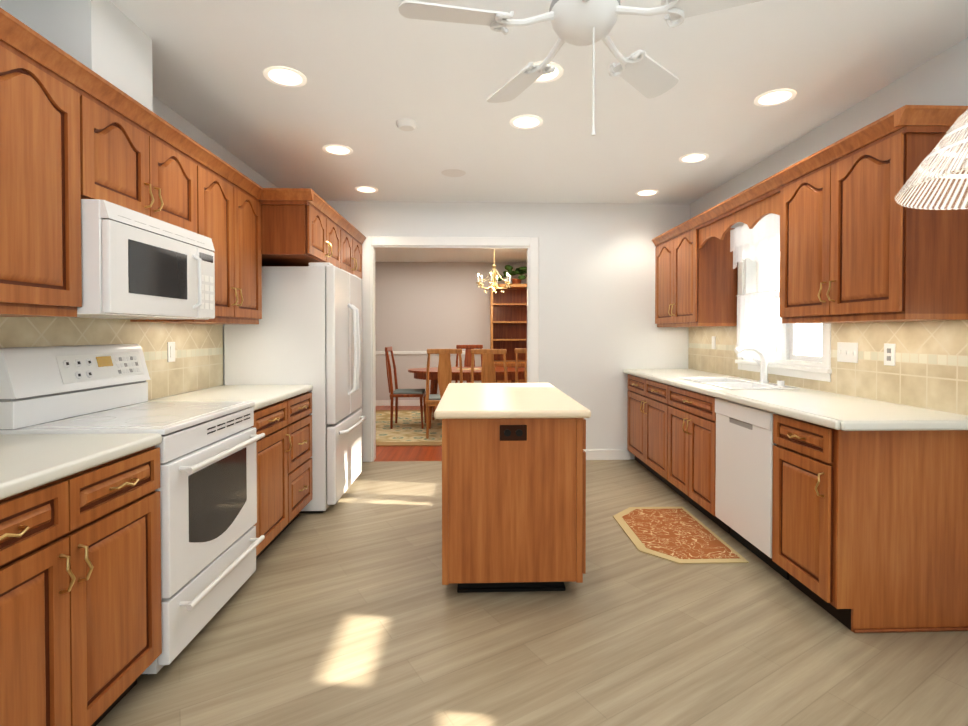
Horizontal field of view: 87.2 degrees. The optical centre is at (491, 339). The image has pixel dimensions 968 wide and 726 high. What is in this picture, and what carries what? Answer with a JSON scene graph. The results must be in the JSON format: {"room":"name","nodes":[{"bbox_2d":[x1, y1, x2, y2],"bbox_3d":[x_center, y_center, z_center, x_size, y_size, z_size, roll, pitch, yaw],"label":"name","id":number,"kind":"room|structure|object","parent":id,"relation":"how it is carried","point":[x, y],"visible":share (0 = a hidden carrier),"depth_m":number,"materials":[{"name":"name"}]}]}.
{"room":"kitchen","nodes":[
{"label":"kitchen","id":0,"kind":"room"},
{"bbox_2d":[0,0,152,111],"bbox_3d":[-1.667,-1.151,2.073,0.330,0.359,0.360,0,1,-2],"label":"wall","id":1,"kind":"structure","parent":0,"point":[109,41],"depth_m":1.94,"materials":[{"name":"white paint"}]},
{"bbox_2d":[0,96,277,400],"bbox_3d":[-1.861,-0.030,1.276,0.128,2.580,7.710,0,1,-2],"label":"wall","id":2,"kind":"structure","parent":0,"point":[197,364],"depth_m":2.86,"materials":[{"name":"tile"}]},
{"bbox_2d":[0,8,87,315],"bbox_3d":[-1.636,-0.534,1.580,0.348,0.860,0.476,0,1,-2],"label":"upper cabinet","id":3,"kind":"object","parent":2,"relation":"attached to","point":[73,132],"depth_m":1.65,"materials":[{"name":"brown wood"}]},
{"bbox_2d":[88,68,163,220],"bbox_3d":[-1.651,-0.743,2.036,0.348,0.455,0.441,0,1,-2],"label":"upper cabinet","id":4,"kind":"object","parent":2,"relation":"attached to","point":[126,138],"depth_m":2.04,"materials":[{"name":"brown wood"}]},
{"bbox_2d":[74,199,214,319],"bbox_3d":[-1.593,-0.305,2.207,0.475,0.415,0.756,0,1,-2],"label":"microwave","id":5,"kind":"object","parent":4,"relation":"attached to","point":[137,265],"visible":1,"depth_m":2.02,"materials":[{"name":"white plastic"}]},
{"bbox_2d":[167,342,174,361],"bbox_3d":[-1.847,0.070,2.934,0.009,0.115,0.070,0,1,-2],"label":"outlet","id":6,"kind":"object","parent":2,"relation":"attached to","point":[170,345],"depth_m":2.92,"materials":[{"name":"white plastic"}]},
{"bbox_2d":[164,120,203,235],"bbox_3d":[-1.662,-0.747,2.361,0.348,0.455,0.441,0,1,-2],"label":"upper cabinet","id":7,"kind":"object","parent":2,"relation":"attached to","point":[183,158],"depth_m":2.45,"materials":[{"name":"brown wood"}]},
{"bbox_2d":[204,148,243,319],"bbox_3d":[-1.677,-0.550,2.807,0.348,0.860,0.447,0,1,-2],"label":"upper cabinet","id":8,"kind":"object","parent":2,"relation":"attached to","point":[223,186],"depth_m":2.87,"materials":[{"name":"brown wood"}]},
{"bbox_2d":[188,176,263,323],"bbox_3d":[-1.688,-0.555,3.137,0.348,0.860,0.446,0,1,-2],"label":"upper cabinet","id":9,"kind":"object","parent":2,"relation":"attached to","point":[253,194],"depth_m":3.22,"materials":[{"name":"brown wood"}]},
{"bbox_2d":[264,188,331,265],"bbox_3d":[-1.551,-0.781,3.600,0.653,0.420,0.475,0,1,-2],"label":"upper cabinet","id":10,"kind":"object","parent":2,"relation":"attached to","point":[297,224],"depth_m":3.37,"materials":[{"name":"brown wood"}]},
{"bbox_2d":[264,208,343,269],"bbox_3d":[-1.564,-0.786,3.982,0.653,0.420,0.530,0,1,-2],"label":"upper cabinet","id":11,"kind":"object","parent":2,"relation":"attached to","point":[337,220],"depth_m":4.09,"materials":[{"name":"brown wood"}]},
{"bbox_2d":[344,220,355,274],"bbox_3d":[-1.577,-0.791,4.382,0.653,0.420,0.531,0,1,-2],"label":"upper cabinet","id":12,"kind":"object","parent":2,"relation":"attached to","point":[349,232],"depth_m":4.48,"materials":[{"name":"brown wood"}]},
{"bbox_2d":[356,232,363,278],"bbox_3d":[-1.590,-0.796,4.768,0.653,0.420,0.483,0,1,-2],"label":"upper cabinet","id":13,"kind":"object","parent":2,"relation":"attached to","point":[359,236],"depth_m":4.84,"materials":[{"name":"brown wood"}]},
{"bbox_2d":[375,249,526,262],"bbox_3d":[-0.020,-1.377,7.119,5.840,0.080,3.880,0,1,-2],"label":"ceiling","id":14,"kind":"structure","parent":0,"point":[414,255],"depth_m":8.14,"materials":[{"name":"white paint"}]},
{"bbox_2d":[476,250,511,292],"bbox_3d":[0.034,-0.991,6.995,0.507,0.687,0.513,0,1,-2],"label":"chandelier","id":15,"kind":"object","parent":14,"relation":"hanging from","point":[494,285],"visible":1,"depth_m":6.97,"materials":[{"name":"gold metal"}]},
{"bbox_2d":[375,262,526,399],"bbox_3d":[-0.083,-0.102,9.014,5.840,2.520,0.120,0,1,-2],"label":"wall","id":16,"kind":"structure","parent":0,"point":[422,306],"depth_m":8.92,"materials":[{"name":"white paint"}]},
{"bbox_2d":[376,351,480,405],"bbox_3d":[-0.081,0.679,8.955,5.600,0.960,0.020,0,1,-2],"label":"baseboard","id":17,"kind":"structure","parent":16,"relation":"attached to","point":[378,402],"depth_m":8.90,"materials":[{"name":"white wood"}]},
{"bbox_2d":[326,201,689,461],"bbox_3d":[0.032,-0.081,5.136,3.930,2.580,0.120,0,1,-2],"label":"wall","id":18,"kind":"structure","parent":0,"point":[599,330],"depth_m":5.10,"materials":[{"name":"white paint"}]},
{"bbox_2d":[362,236,538,461],"bbox_3d":[-0.407,0.095,5.115,1.750,2.230,0.138,0,1,-2],"label":"door frame","id":19,"kind":"structure","parent":18,"relation":"attached to","point":[370,244],"depth_m":5.04,"materials":[{"name":"white wood"}]},
{"bbox_2d":[584,450,629,459],"bbox_3d":[0.932,1.160,5.116,0.925,0.100,0.014,0,1,-2],"label":"baseboard","id":20,"kind":"structure","parent":18,"relation":"attached to","point":[607,454],"depth_m":5.12,"materials":[{"name":"white wood"}]},
{"bbox_2d":[96,406,967,725],"bbox_3d":[0.109,1.264,3.300,5.840,0.060,11.590,0,1,-2],"label":"floor","id":21,"kind":"structure","parent":0,"point":[348,608],"depth_m":2.08,"materials":[{"name":"wood"}]},
{"bbox_2d":[0,441,161,725],"bbox_3d":[-1.491,0.821,1.393,0.613,0.876,0.898,0,1,-2],"label":"base cabinet","id":22,"kind":"object","parent":21,"relation":"on","point":[80,588],"depth_m":1.47,"materials":[{"name":"brown wood"}]},
{"bbox_2d":[0,433,161,492],"bbox_3d":[-1.463,0.374,0.572,0.625,0.040,2.528,0,1,-2],"label":"countertop","id":23,"kind":"structure","parent":22,"relation":"on","point":[25,459],"depth_m":1.55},
{"bbox_2d":[0,344,264,674],"bbox_3d":[-1.479,0.637,2.223,0.698,1.222,0.760,0,1,-2],"label":"stove","id":24,"kind":"object","parent":21,"relation":"on","point":[210,541],"visible":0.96,"depth_m":2.08,"materials":[{"name":"white metal"}]},
{"bbox_2d":[147,385,312,558],"bbox_3d":[-1.534,0.779,3.083,0.650,0.915,0.954,0,1,-2],"label":"base cabinet","id":25,"kind":"object","parent":21,"relation":"on","point":[282,419],"visible":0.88,"depth_m":3.02,"materials":[{"name":"brown wood"}]},
{"bbox_2d":[224,262,365,512],"bbox_3d":[-1.467,0.337,4.002,0.838,1.775,0.877,0,1,-2],"label":"fridge","id":26,"kind":"object","parent":21,"relation":"on","point":[307,330],"visible":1,"depth_m":3.57,"materials":[{"name":"white metal"}]},
{"bbox_2d":[376,410,441,445],"bbox_3d":[-0.268,1.177,7.089,3.500,0.011,2.650,0,1,-2],"label":"dining rug","id":27,"kind":"object","parent":21,"relation":"on","point":[407,430],"depth_m":6.60,"materials":[{"name":"beige fabric"}]},
{"bbox_2d":[385,346,425,428],"bbox_3d":[-1.175,0.635,6.926,0.529,1.078,0.460,0,1,-2],"label":"dining chair","id":28,"kind":"object","parent":27,"relation":"on","point":[396,393],"visible":0.96,"depth_m":6.73,"materials":[{"name":"brown wood"}]},
{"bbox_2d":[425,349,462,438],"bbox_3d":[-0.588,0.643,6.274,0.460,1.078,0.529,0,1,-7],"label":"dining chair","id":29,"kind":"object","parent":27,"relation":"on","point":[444,376],"visible":0.71,"depth_m":6.04,"materials":[{"name":"brown wood"}]},
{"bbox_2d":[408,367,524,428],"bbox_3d":[-0.237,0.788,7.060,1.840,0.764,1.120,0,1,-2],"label":"dining table","id":30,"kind":"object","parent":27,"relation":"on","point":[419,373],"visible":0.54,"depth_m":6.71,"materials":[{"name":"brown wood"}]},
{"bbox_2d":[455,345,482,382],"bbox_3d":[-0.344,0.622,7.866,0.460,1.078,0.529,0,1,-2],"label":"dining chair","id":31,"kind":"object","parent":27,"relation":"on","point":[468,358],"visible":0.27,"depth_m":8.07,"materials":[{"name":"brown wood"}]},
{"bbox_2d":[471,349,507,382],"bbox_3d":[-0.013,0.645,6.174,0.460,1.078,0.529,0,1,6],"label":"dining chair","id":32,"kind":"object","parent":27,"relation":"on","point":[488,373],"visible":0.35,"depth_m":5.93,"materials":[{"name":"brown wood"}]},
{"bbox_2d":[515,348,526,382],"bbox_3d":[0.552,0.642,6.374,0.460,1.078,0.528,0,1,18],"label":"dining chair","id":33,"kind":"object","parent":27,"relation":"on","point":[520,350],"visible":0.1,"depth_m":6.18,"materials":[{"name":"brown wood"}]},
{"bbox_2d":[489,284,526,382],"bbox_3d":[0.677,0.112,8.719,1.440,2.100,0.519,0,1,-2],"label":"hutch","id":34,"kind":"object","parent":21,"relation":"on","point":[508,319],"visible":0.17,"depth_m":8.94,"materials":[{"name":"brown wood"}]},
{"bbox_2d":[496,265,526,283],"bbox_3d":[0.418,-1.107,8.713,0.715,0.335,0.350,0,1,-2],"label":"potted plant","id":35,"kind":"object","parent":34,"relation":"on","point":[521,271],"visible":0.69,"depth_m":8.64,"materials":[{"name":"green plant"}]},
{"bbox_2d":[442,419,585,592],"bbox_3d":[0.108,0.799,3.044,0.731,0.876,1.229,0,1,-2],"label":"kitchen island","id":36,"kind":"object","parent":21,"relation":"on","point":[513,487],"depth_m":2.44,"materials":[{"name":"brown wood"}]},
{"bbox_2d":[434,383,590,418],"bbox_3d":[0.077,0.341,3.037,0.740,0.040,1.330,0,1,-2],"label":"island countertop","id":37,"kind":"structure","parent":36,"relation":"on","point":[459,400],"depth_m":2.61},
{"bbox_2d":[626,373,638,462],"bbox_3d":[1.667,0.776,4.817,0.613,0.876,0.646,0,1,-2],"label":"base cabinet","id":38,"kind":"object","parent":21,"relation":"on","point":[633,378],"depth_m":4.87,"materials":[{"name":"brown wood"}]},
{"bbox_2d":[613,507,748,563],"bbox_3d":[1.131,1.229,3.259,0.560,0.008,0.900,0,1,-2],"label":"kitchen mat","id":39,"kind":"object","parent":21,"relation":"on","point":[680,535],"visible":0.95,"depth_m":3.17,"materials":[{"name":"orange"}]},
{"bbox_2d":[639,377,734,477],"bbox_3d":[1.683,0.782,4.354,0.613,0.876,0.514,0,1,-2],"label":"base cabinet","id":40,"kind":"object","parent":21,"relation":"on","point":[651,391],"depth_m":4.28,"materials":[{"name":"brown wood"}]},
{"bbox_2d":[627,369,739,380],"bbox_3d":[1.687,0.321,4.610,0.644,0.040,1.048,0,1,-2],"label":"countertop","id":41,"kind":"structure","parent":40,"relation":"on","point":[659,374],"depth_m":4.55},
{"bbox_2d":[677,377,799,389],"bbox_3d":[1.738,0.397,3.679,0.462,0.183,0.840,0,1,-2],"label":"sink","id":42,"kind":"object","parent":41,"relation":"in","point":[732,383],"visible":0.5,"depth_m":3.66,"materials":[{"name":"white"}]},
{"bbox_2d":[734,345,784,385],"bbox_3d":[1.843,0.172,3.550,0.241,0.270,0.345,0,1,-2],"label":"faucet","id":43,"kind":"object","parent":42,"relation":"on","point":[762,362],"visible":1,"depth_m":3.58,"materials":[{"name":"white metal"}]},
{"bbox_2d":[659,401,766,533],"bbox_3d":[1.705,0.879,3.680,0.613,0.700,0.886,0,1,-2],"label":"base cabinet","id":44,"kind":"object","parent":21,"relation":"on","point":[687,433],"depth_m":3.59,"materials":[{"name":"brown wood"}]},
{"bbox_2d":[715,398,788,579],"bbox_3d":[1.718,0.804,2.923,0.600,0.868,0.610,0,1,-2],"label":"dishwasher","id":45,"kind":"object","parent":21,"relation":"on","point":[744,477],"visible":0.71,"depth_m":2.85,"materials":[{"name":"white metal"}]},
{"bbox_2d":[767,409,967,632],"bbox_3d":[1.754,0.808,2.393,0.623,0.876,0.444,0,1,-2],"label":"base cabinet","id":46,"kind":"object","parent":21,"relation":"on","point":[870,517],"depth_m":2.18,"materials":[{"name":"brown wood"}]},
{"bbox_2d":[711,389,967,432],"bbox_3d":[1.752,0.346,2.688,0.644,0.040,1.159,0,1,-2],"label":"countertop","id":47,"kind":"structure","parent":46,"relation":"on","point":[850,414],"depth_m":2.41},
{"bbox_2d":[109,0,967,203],"bbox_3d":[0.159,-1.361,1.326,4.170,0.080,7.710,0,1,-2],"label":"ceiling","id":48,"kind":"structure","parent":0,"point":[372,71],"depth_m":2.72,"materials":[{"name":"white paint"}]},
{"bbox_2d":[264,66,306,86],"bbox_3d":[-1.048,-1.364,2.581,0.203,0.063,0.203,0,1,-26],"label":"recessed light","id":49,"kind":"object","parent":48,"relation":"in","point":[284,76],"depth_m":2.63,"materials":[{"name":"white"}]},
{"bbox_2d":[323,144,352,154],"bbox_3d":[-1.093,-1.377,3.610,0.203,0.063,0.203,0,1,-11],"label":"recessed light","id":50,"kind":"object","parent":48,"relation":"in","point":[334,149],"depth_m":3.66,"materials":[{"name":"white"}]},
{"bbox_2d":[355,186,377,192],"bbox_3d":[-1.137,-1.391,4.609,0.203,0.063,0.203,-1,1,-41],"label":"recessed light","id":51,"kind":"object","parent":48,"relation":"in","point":[364,189],"depth_m":4.66,"materials":[{"name":"white"}]},
{"bbox_2d":[396,118,416,130],"bbox_3d":[-0.527,-1.327,3.150,0.130,0.034,0.130,0,1,-2],"label":"smoke detector","id":52,"kind":"object","parent":48,"relation":"attached to","point":[404,124],"visible":1,"depth_m":3.11,"materials":[{"name":"white plastic"}]},
{"bbox_2d":[441,169,465,176],"bbox_3d":[-0.310,-1.353,4.137,0.200,0.008,0.200,0,1,-2],"label":"speaker","id":53,"kind":"object","parent":48,"relation":"attached to","point":[453,173],"visible":0.98,"depth_m":4.12},
{"bbox_2d":[510,115,542,128],"bbox_3d":[0.214,-1.371,3.134,0.203,0.063,0.203,-1,1,-41],"label":"recessed light","id":54,"kind":"object","parent":48,"relation":"in","point":[522,121],"depth_m":3.19,"materials":[{"name":"white"}]},
{"bbox_2d":[534,61,562,82],"bbox_3d":[0.254,-1.363,2.535,0.203,0.063,0.203,-1,1,-41],"label":"recessed light","id":55,"kind":"object","parent":48,"relation":"in","point":[558,72],"depth_m":2.58,"materials":[{"name":"white"}]},
{"bbox_2d":[399,0,762,135],"bbox_3d":[0.286,-0.998,1.689,1.166,0.654,1.172,0,1,-2],"label":"ceiling fan","id":56,"kind":"object","parent":48,"relation":"hanging from","point":[582,22],"visible":1,"depth_m":1.67,"materials":[{"name":"white"}]},
{"bbox_2d":[636,190,658,195],"bbox_3d":[1.441,-1.392,4.716,0.203,0.063,0.203,0,1,-11],"label":"recessed light","id":57,"kind":"object","parent":48,"relation":"in","point":[644,192],"depth_m":4.77,"materials":[{"name":"white"}]},
{"bbox_2d":[679,153,708,162],"bbox_3d":[1.503,-1.380,3.777,0.203,0.063,0.203,0,1,-11],"label":"recessed light","id":58,"kind":"object","parent":48,"relation":"in","point":[695,157],"depth_m":3.83,"materials":[{"name":"white"}]},
{"bbox_2d":[754,89,795,105],"bbox_3d":[1.565,-1.367,2.809,0.203,0.063,0.203,0,1,-11],"label":"recessed light","id":59,"kind":"object","parent":48,"relation":"in","point":[778,96],"depth_m":2.85,"materials":[{"name":"white"}]},
{"bbox_2d":[894,109,967,209],"bbox_3d":[0.960,-0.786,0.875,0.410,1.056,0.410,0,1,-2],"label":"pendant light","id":60,"kind":"object","parent":48,"relation":"hanging from","point":[926,173],"visible":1,"depth_m":1.00,"materials":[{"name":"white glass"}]},
{"bbox_2d":[761,257,762,291],"bbox_3d":[2.468,-0.053,5.288,0.710,2.520,0.020,0,1,-2],"label":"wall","id":61,"kind":"structure","parent":0,"point":[762,257],"depth_m":5.28,"materials":[{"name":"white paint"}]},
{"bbox_2d":[763,251,776,352],"bbox_3d":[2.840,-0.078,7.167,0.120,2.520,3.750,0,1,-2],"label":"window","id":62,"kind":"structure","parent":0,"point":[771,286],"depth_m":5.28,"materials":[{"name":"white glass"}]},
{"bbox_2d":[688,37,967,415],"bbox_3d":[2.178,-0.032,1.411,0.130,2.580,7.710,0,1,-2],"label":"wall","id":63,"kind":"structure","parent":0,"point":[929,370],"depth_m":2.69,"materials":[{"name":"tile"}]},
{"bbox_2d":[652,217,739,324],"bbox_3d":[1.835,-0.575,4.654,0.348,0.861,0.947,0,1,-2],"label":"upper cabinet","id":64,"kind":"object","parent":63,"relation":"attached to","point":[696,279],"depth_m":4.19,"materials":[{"name":"brown wood"}]},
{"bbox_2d":[712,336,715,348],"bbox_3d":[2.003,0.026,4.593,0.009,0.115,0.070,0,1,-2],"label":"outlet","id":65,"kind":"object","parent":63,"relation":"attached to","point":[713,337],"depth_m":4.58,"materials":[{"name":"white plastic"}]},
{"bbox_2d":[735,252,831,381],"bbox_3d":[2.091,-0.321,3.621,0.155,1.140,1.100,0,1,-2],"label":"window","id":66,"kind":"structure","parent":63,"relation":"in","point":[788,361],"depth_m":3.59,"materials":[{"name":"white"}]},
{"bbox_2d":[730,213,779,268],"bbox_3d":[1.989,-0.731,3.612,0.051,0.320,1.120,0,1,-2],"label":"curtain valance","id":67,"kind":"object","parent":66,"relation":"hanging from","point":[759,240],"visible":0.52,"depth_m":3.79,"materials":[{"name":"white fabric"}]},
{"bbox_2d":[736,289,778,360],"bbox_3d":[2.008,-0.103,3.641,0.021,0.503,1.000,0,1,-2],"label":"cafe curtain","id":68,"kind":"object","parent":66,"relation":"hanging from","point":[756,319],"visible":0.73,"depth_m":3.83,"materials":[{"name":"white fabric"}]},
{"bbox_2d":[837,342,857,362],"bbox_3d":[2.057,0.073,2.945,0.014,0.115,0.160,0,1,-2],"label":"light switch","id":69,"kind":"object","parent":63,"relation":"attached to","point":[847,351],"depth_m":2.94,"materials":[{"name":"white plastic"}]},
{"bbox_2d":[776,105,967,320],"bbox_3d":[1.904,-0.548,2.606,0.348,0.861,0.871,0,1,-2],"label":"upper cabinet","id":70,"kind":"object","parent":63,"relation":"attached to","point":[858,244],"depth_m":2.31,"materials":[{"name":"brown wood"}]},
{"bbox_2d":[884,343,895,365],"bbox_3d":[2.070,0.077,2.645,0.008,0.115,0.070,0,1,-2],"label":"outlet","id":71,"kind":"object","parent":63,"relation":"attached to","point":[889,349],"depth_m":2.64,"materials":[{"name":"white plastic"}]},
{"label":"outside","id":72,"kind":"structure","parent":0,"visible":0},
{"bbox_2d":[778,252,821,355],"bbox_3d":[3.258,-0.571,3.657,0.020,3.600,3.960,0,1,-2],"label":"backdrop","id":73,"kind":"structure","parent":72,"point":[815,336],"depth_m":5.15,"materials":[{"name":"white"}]}
]}

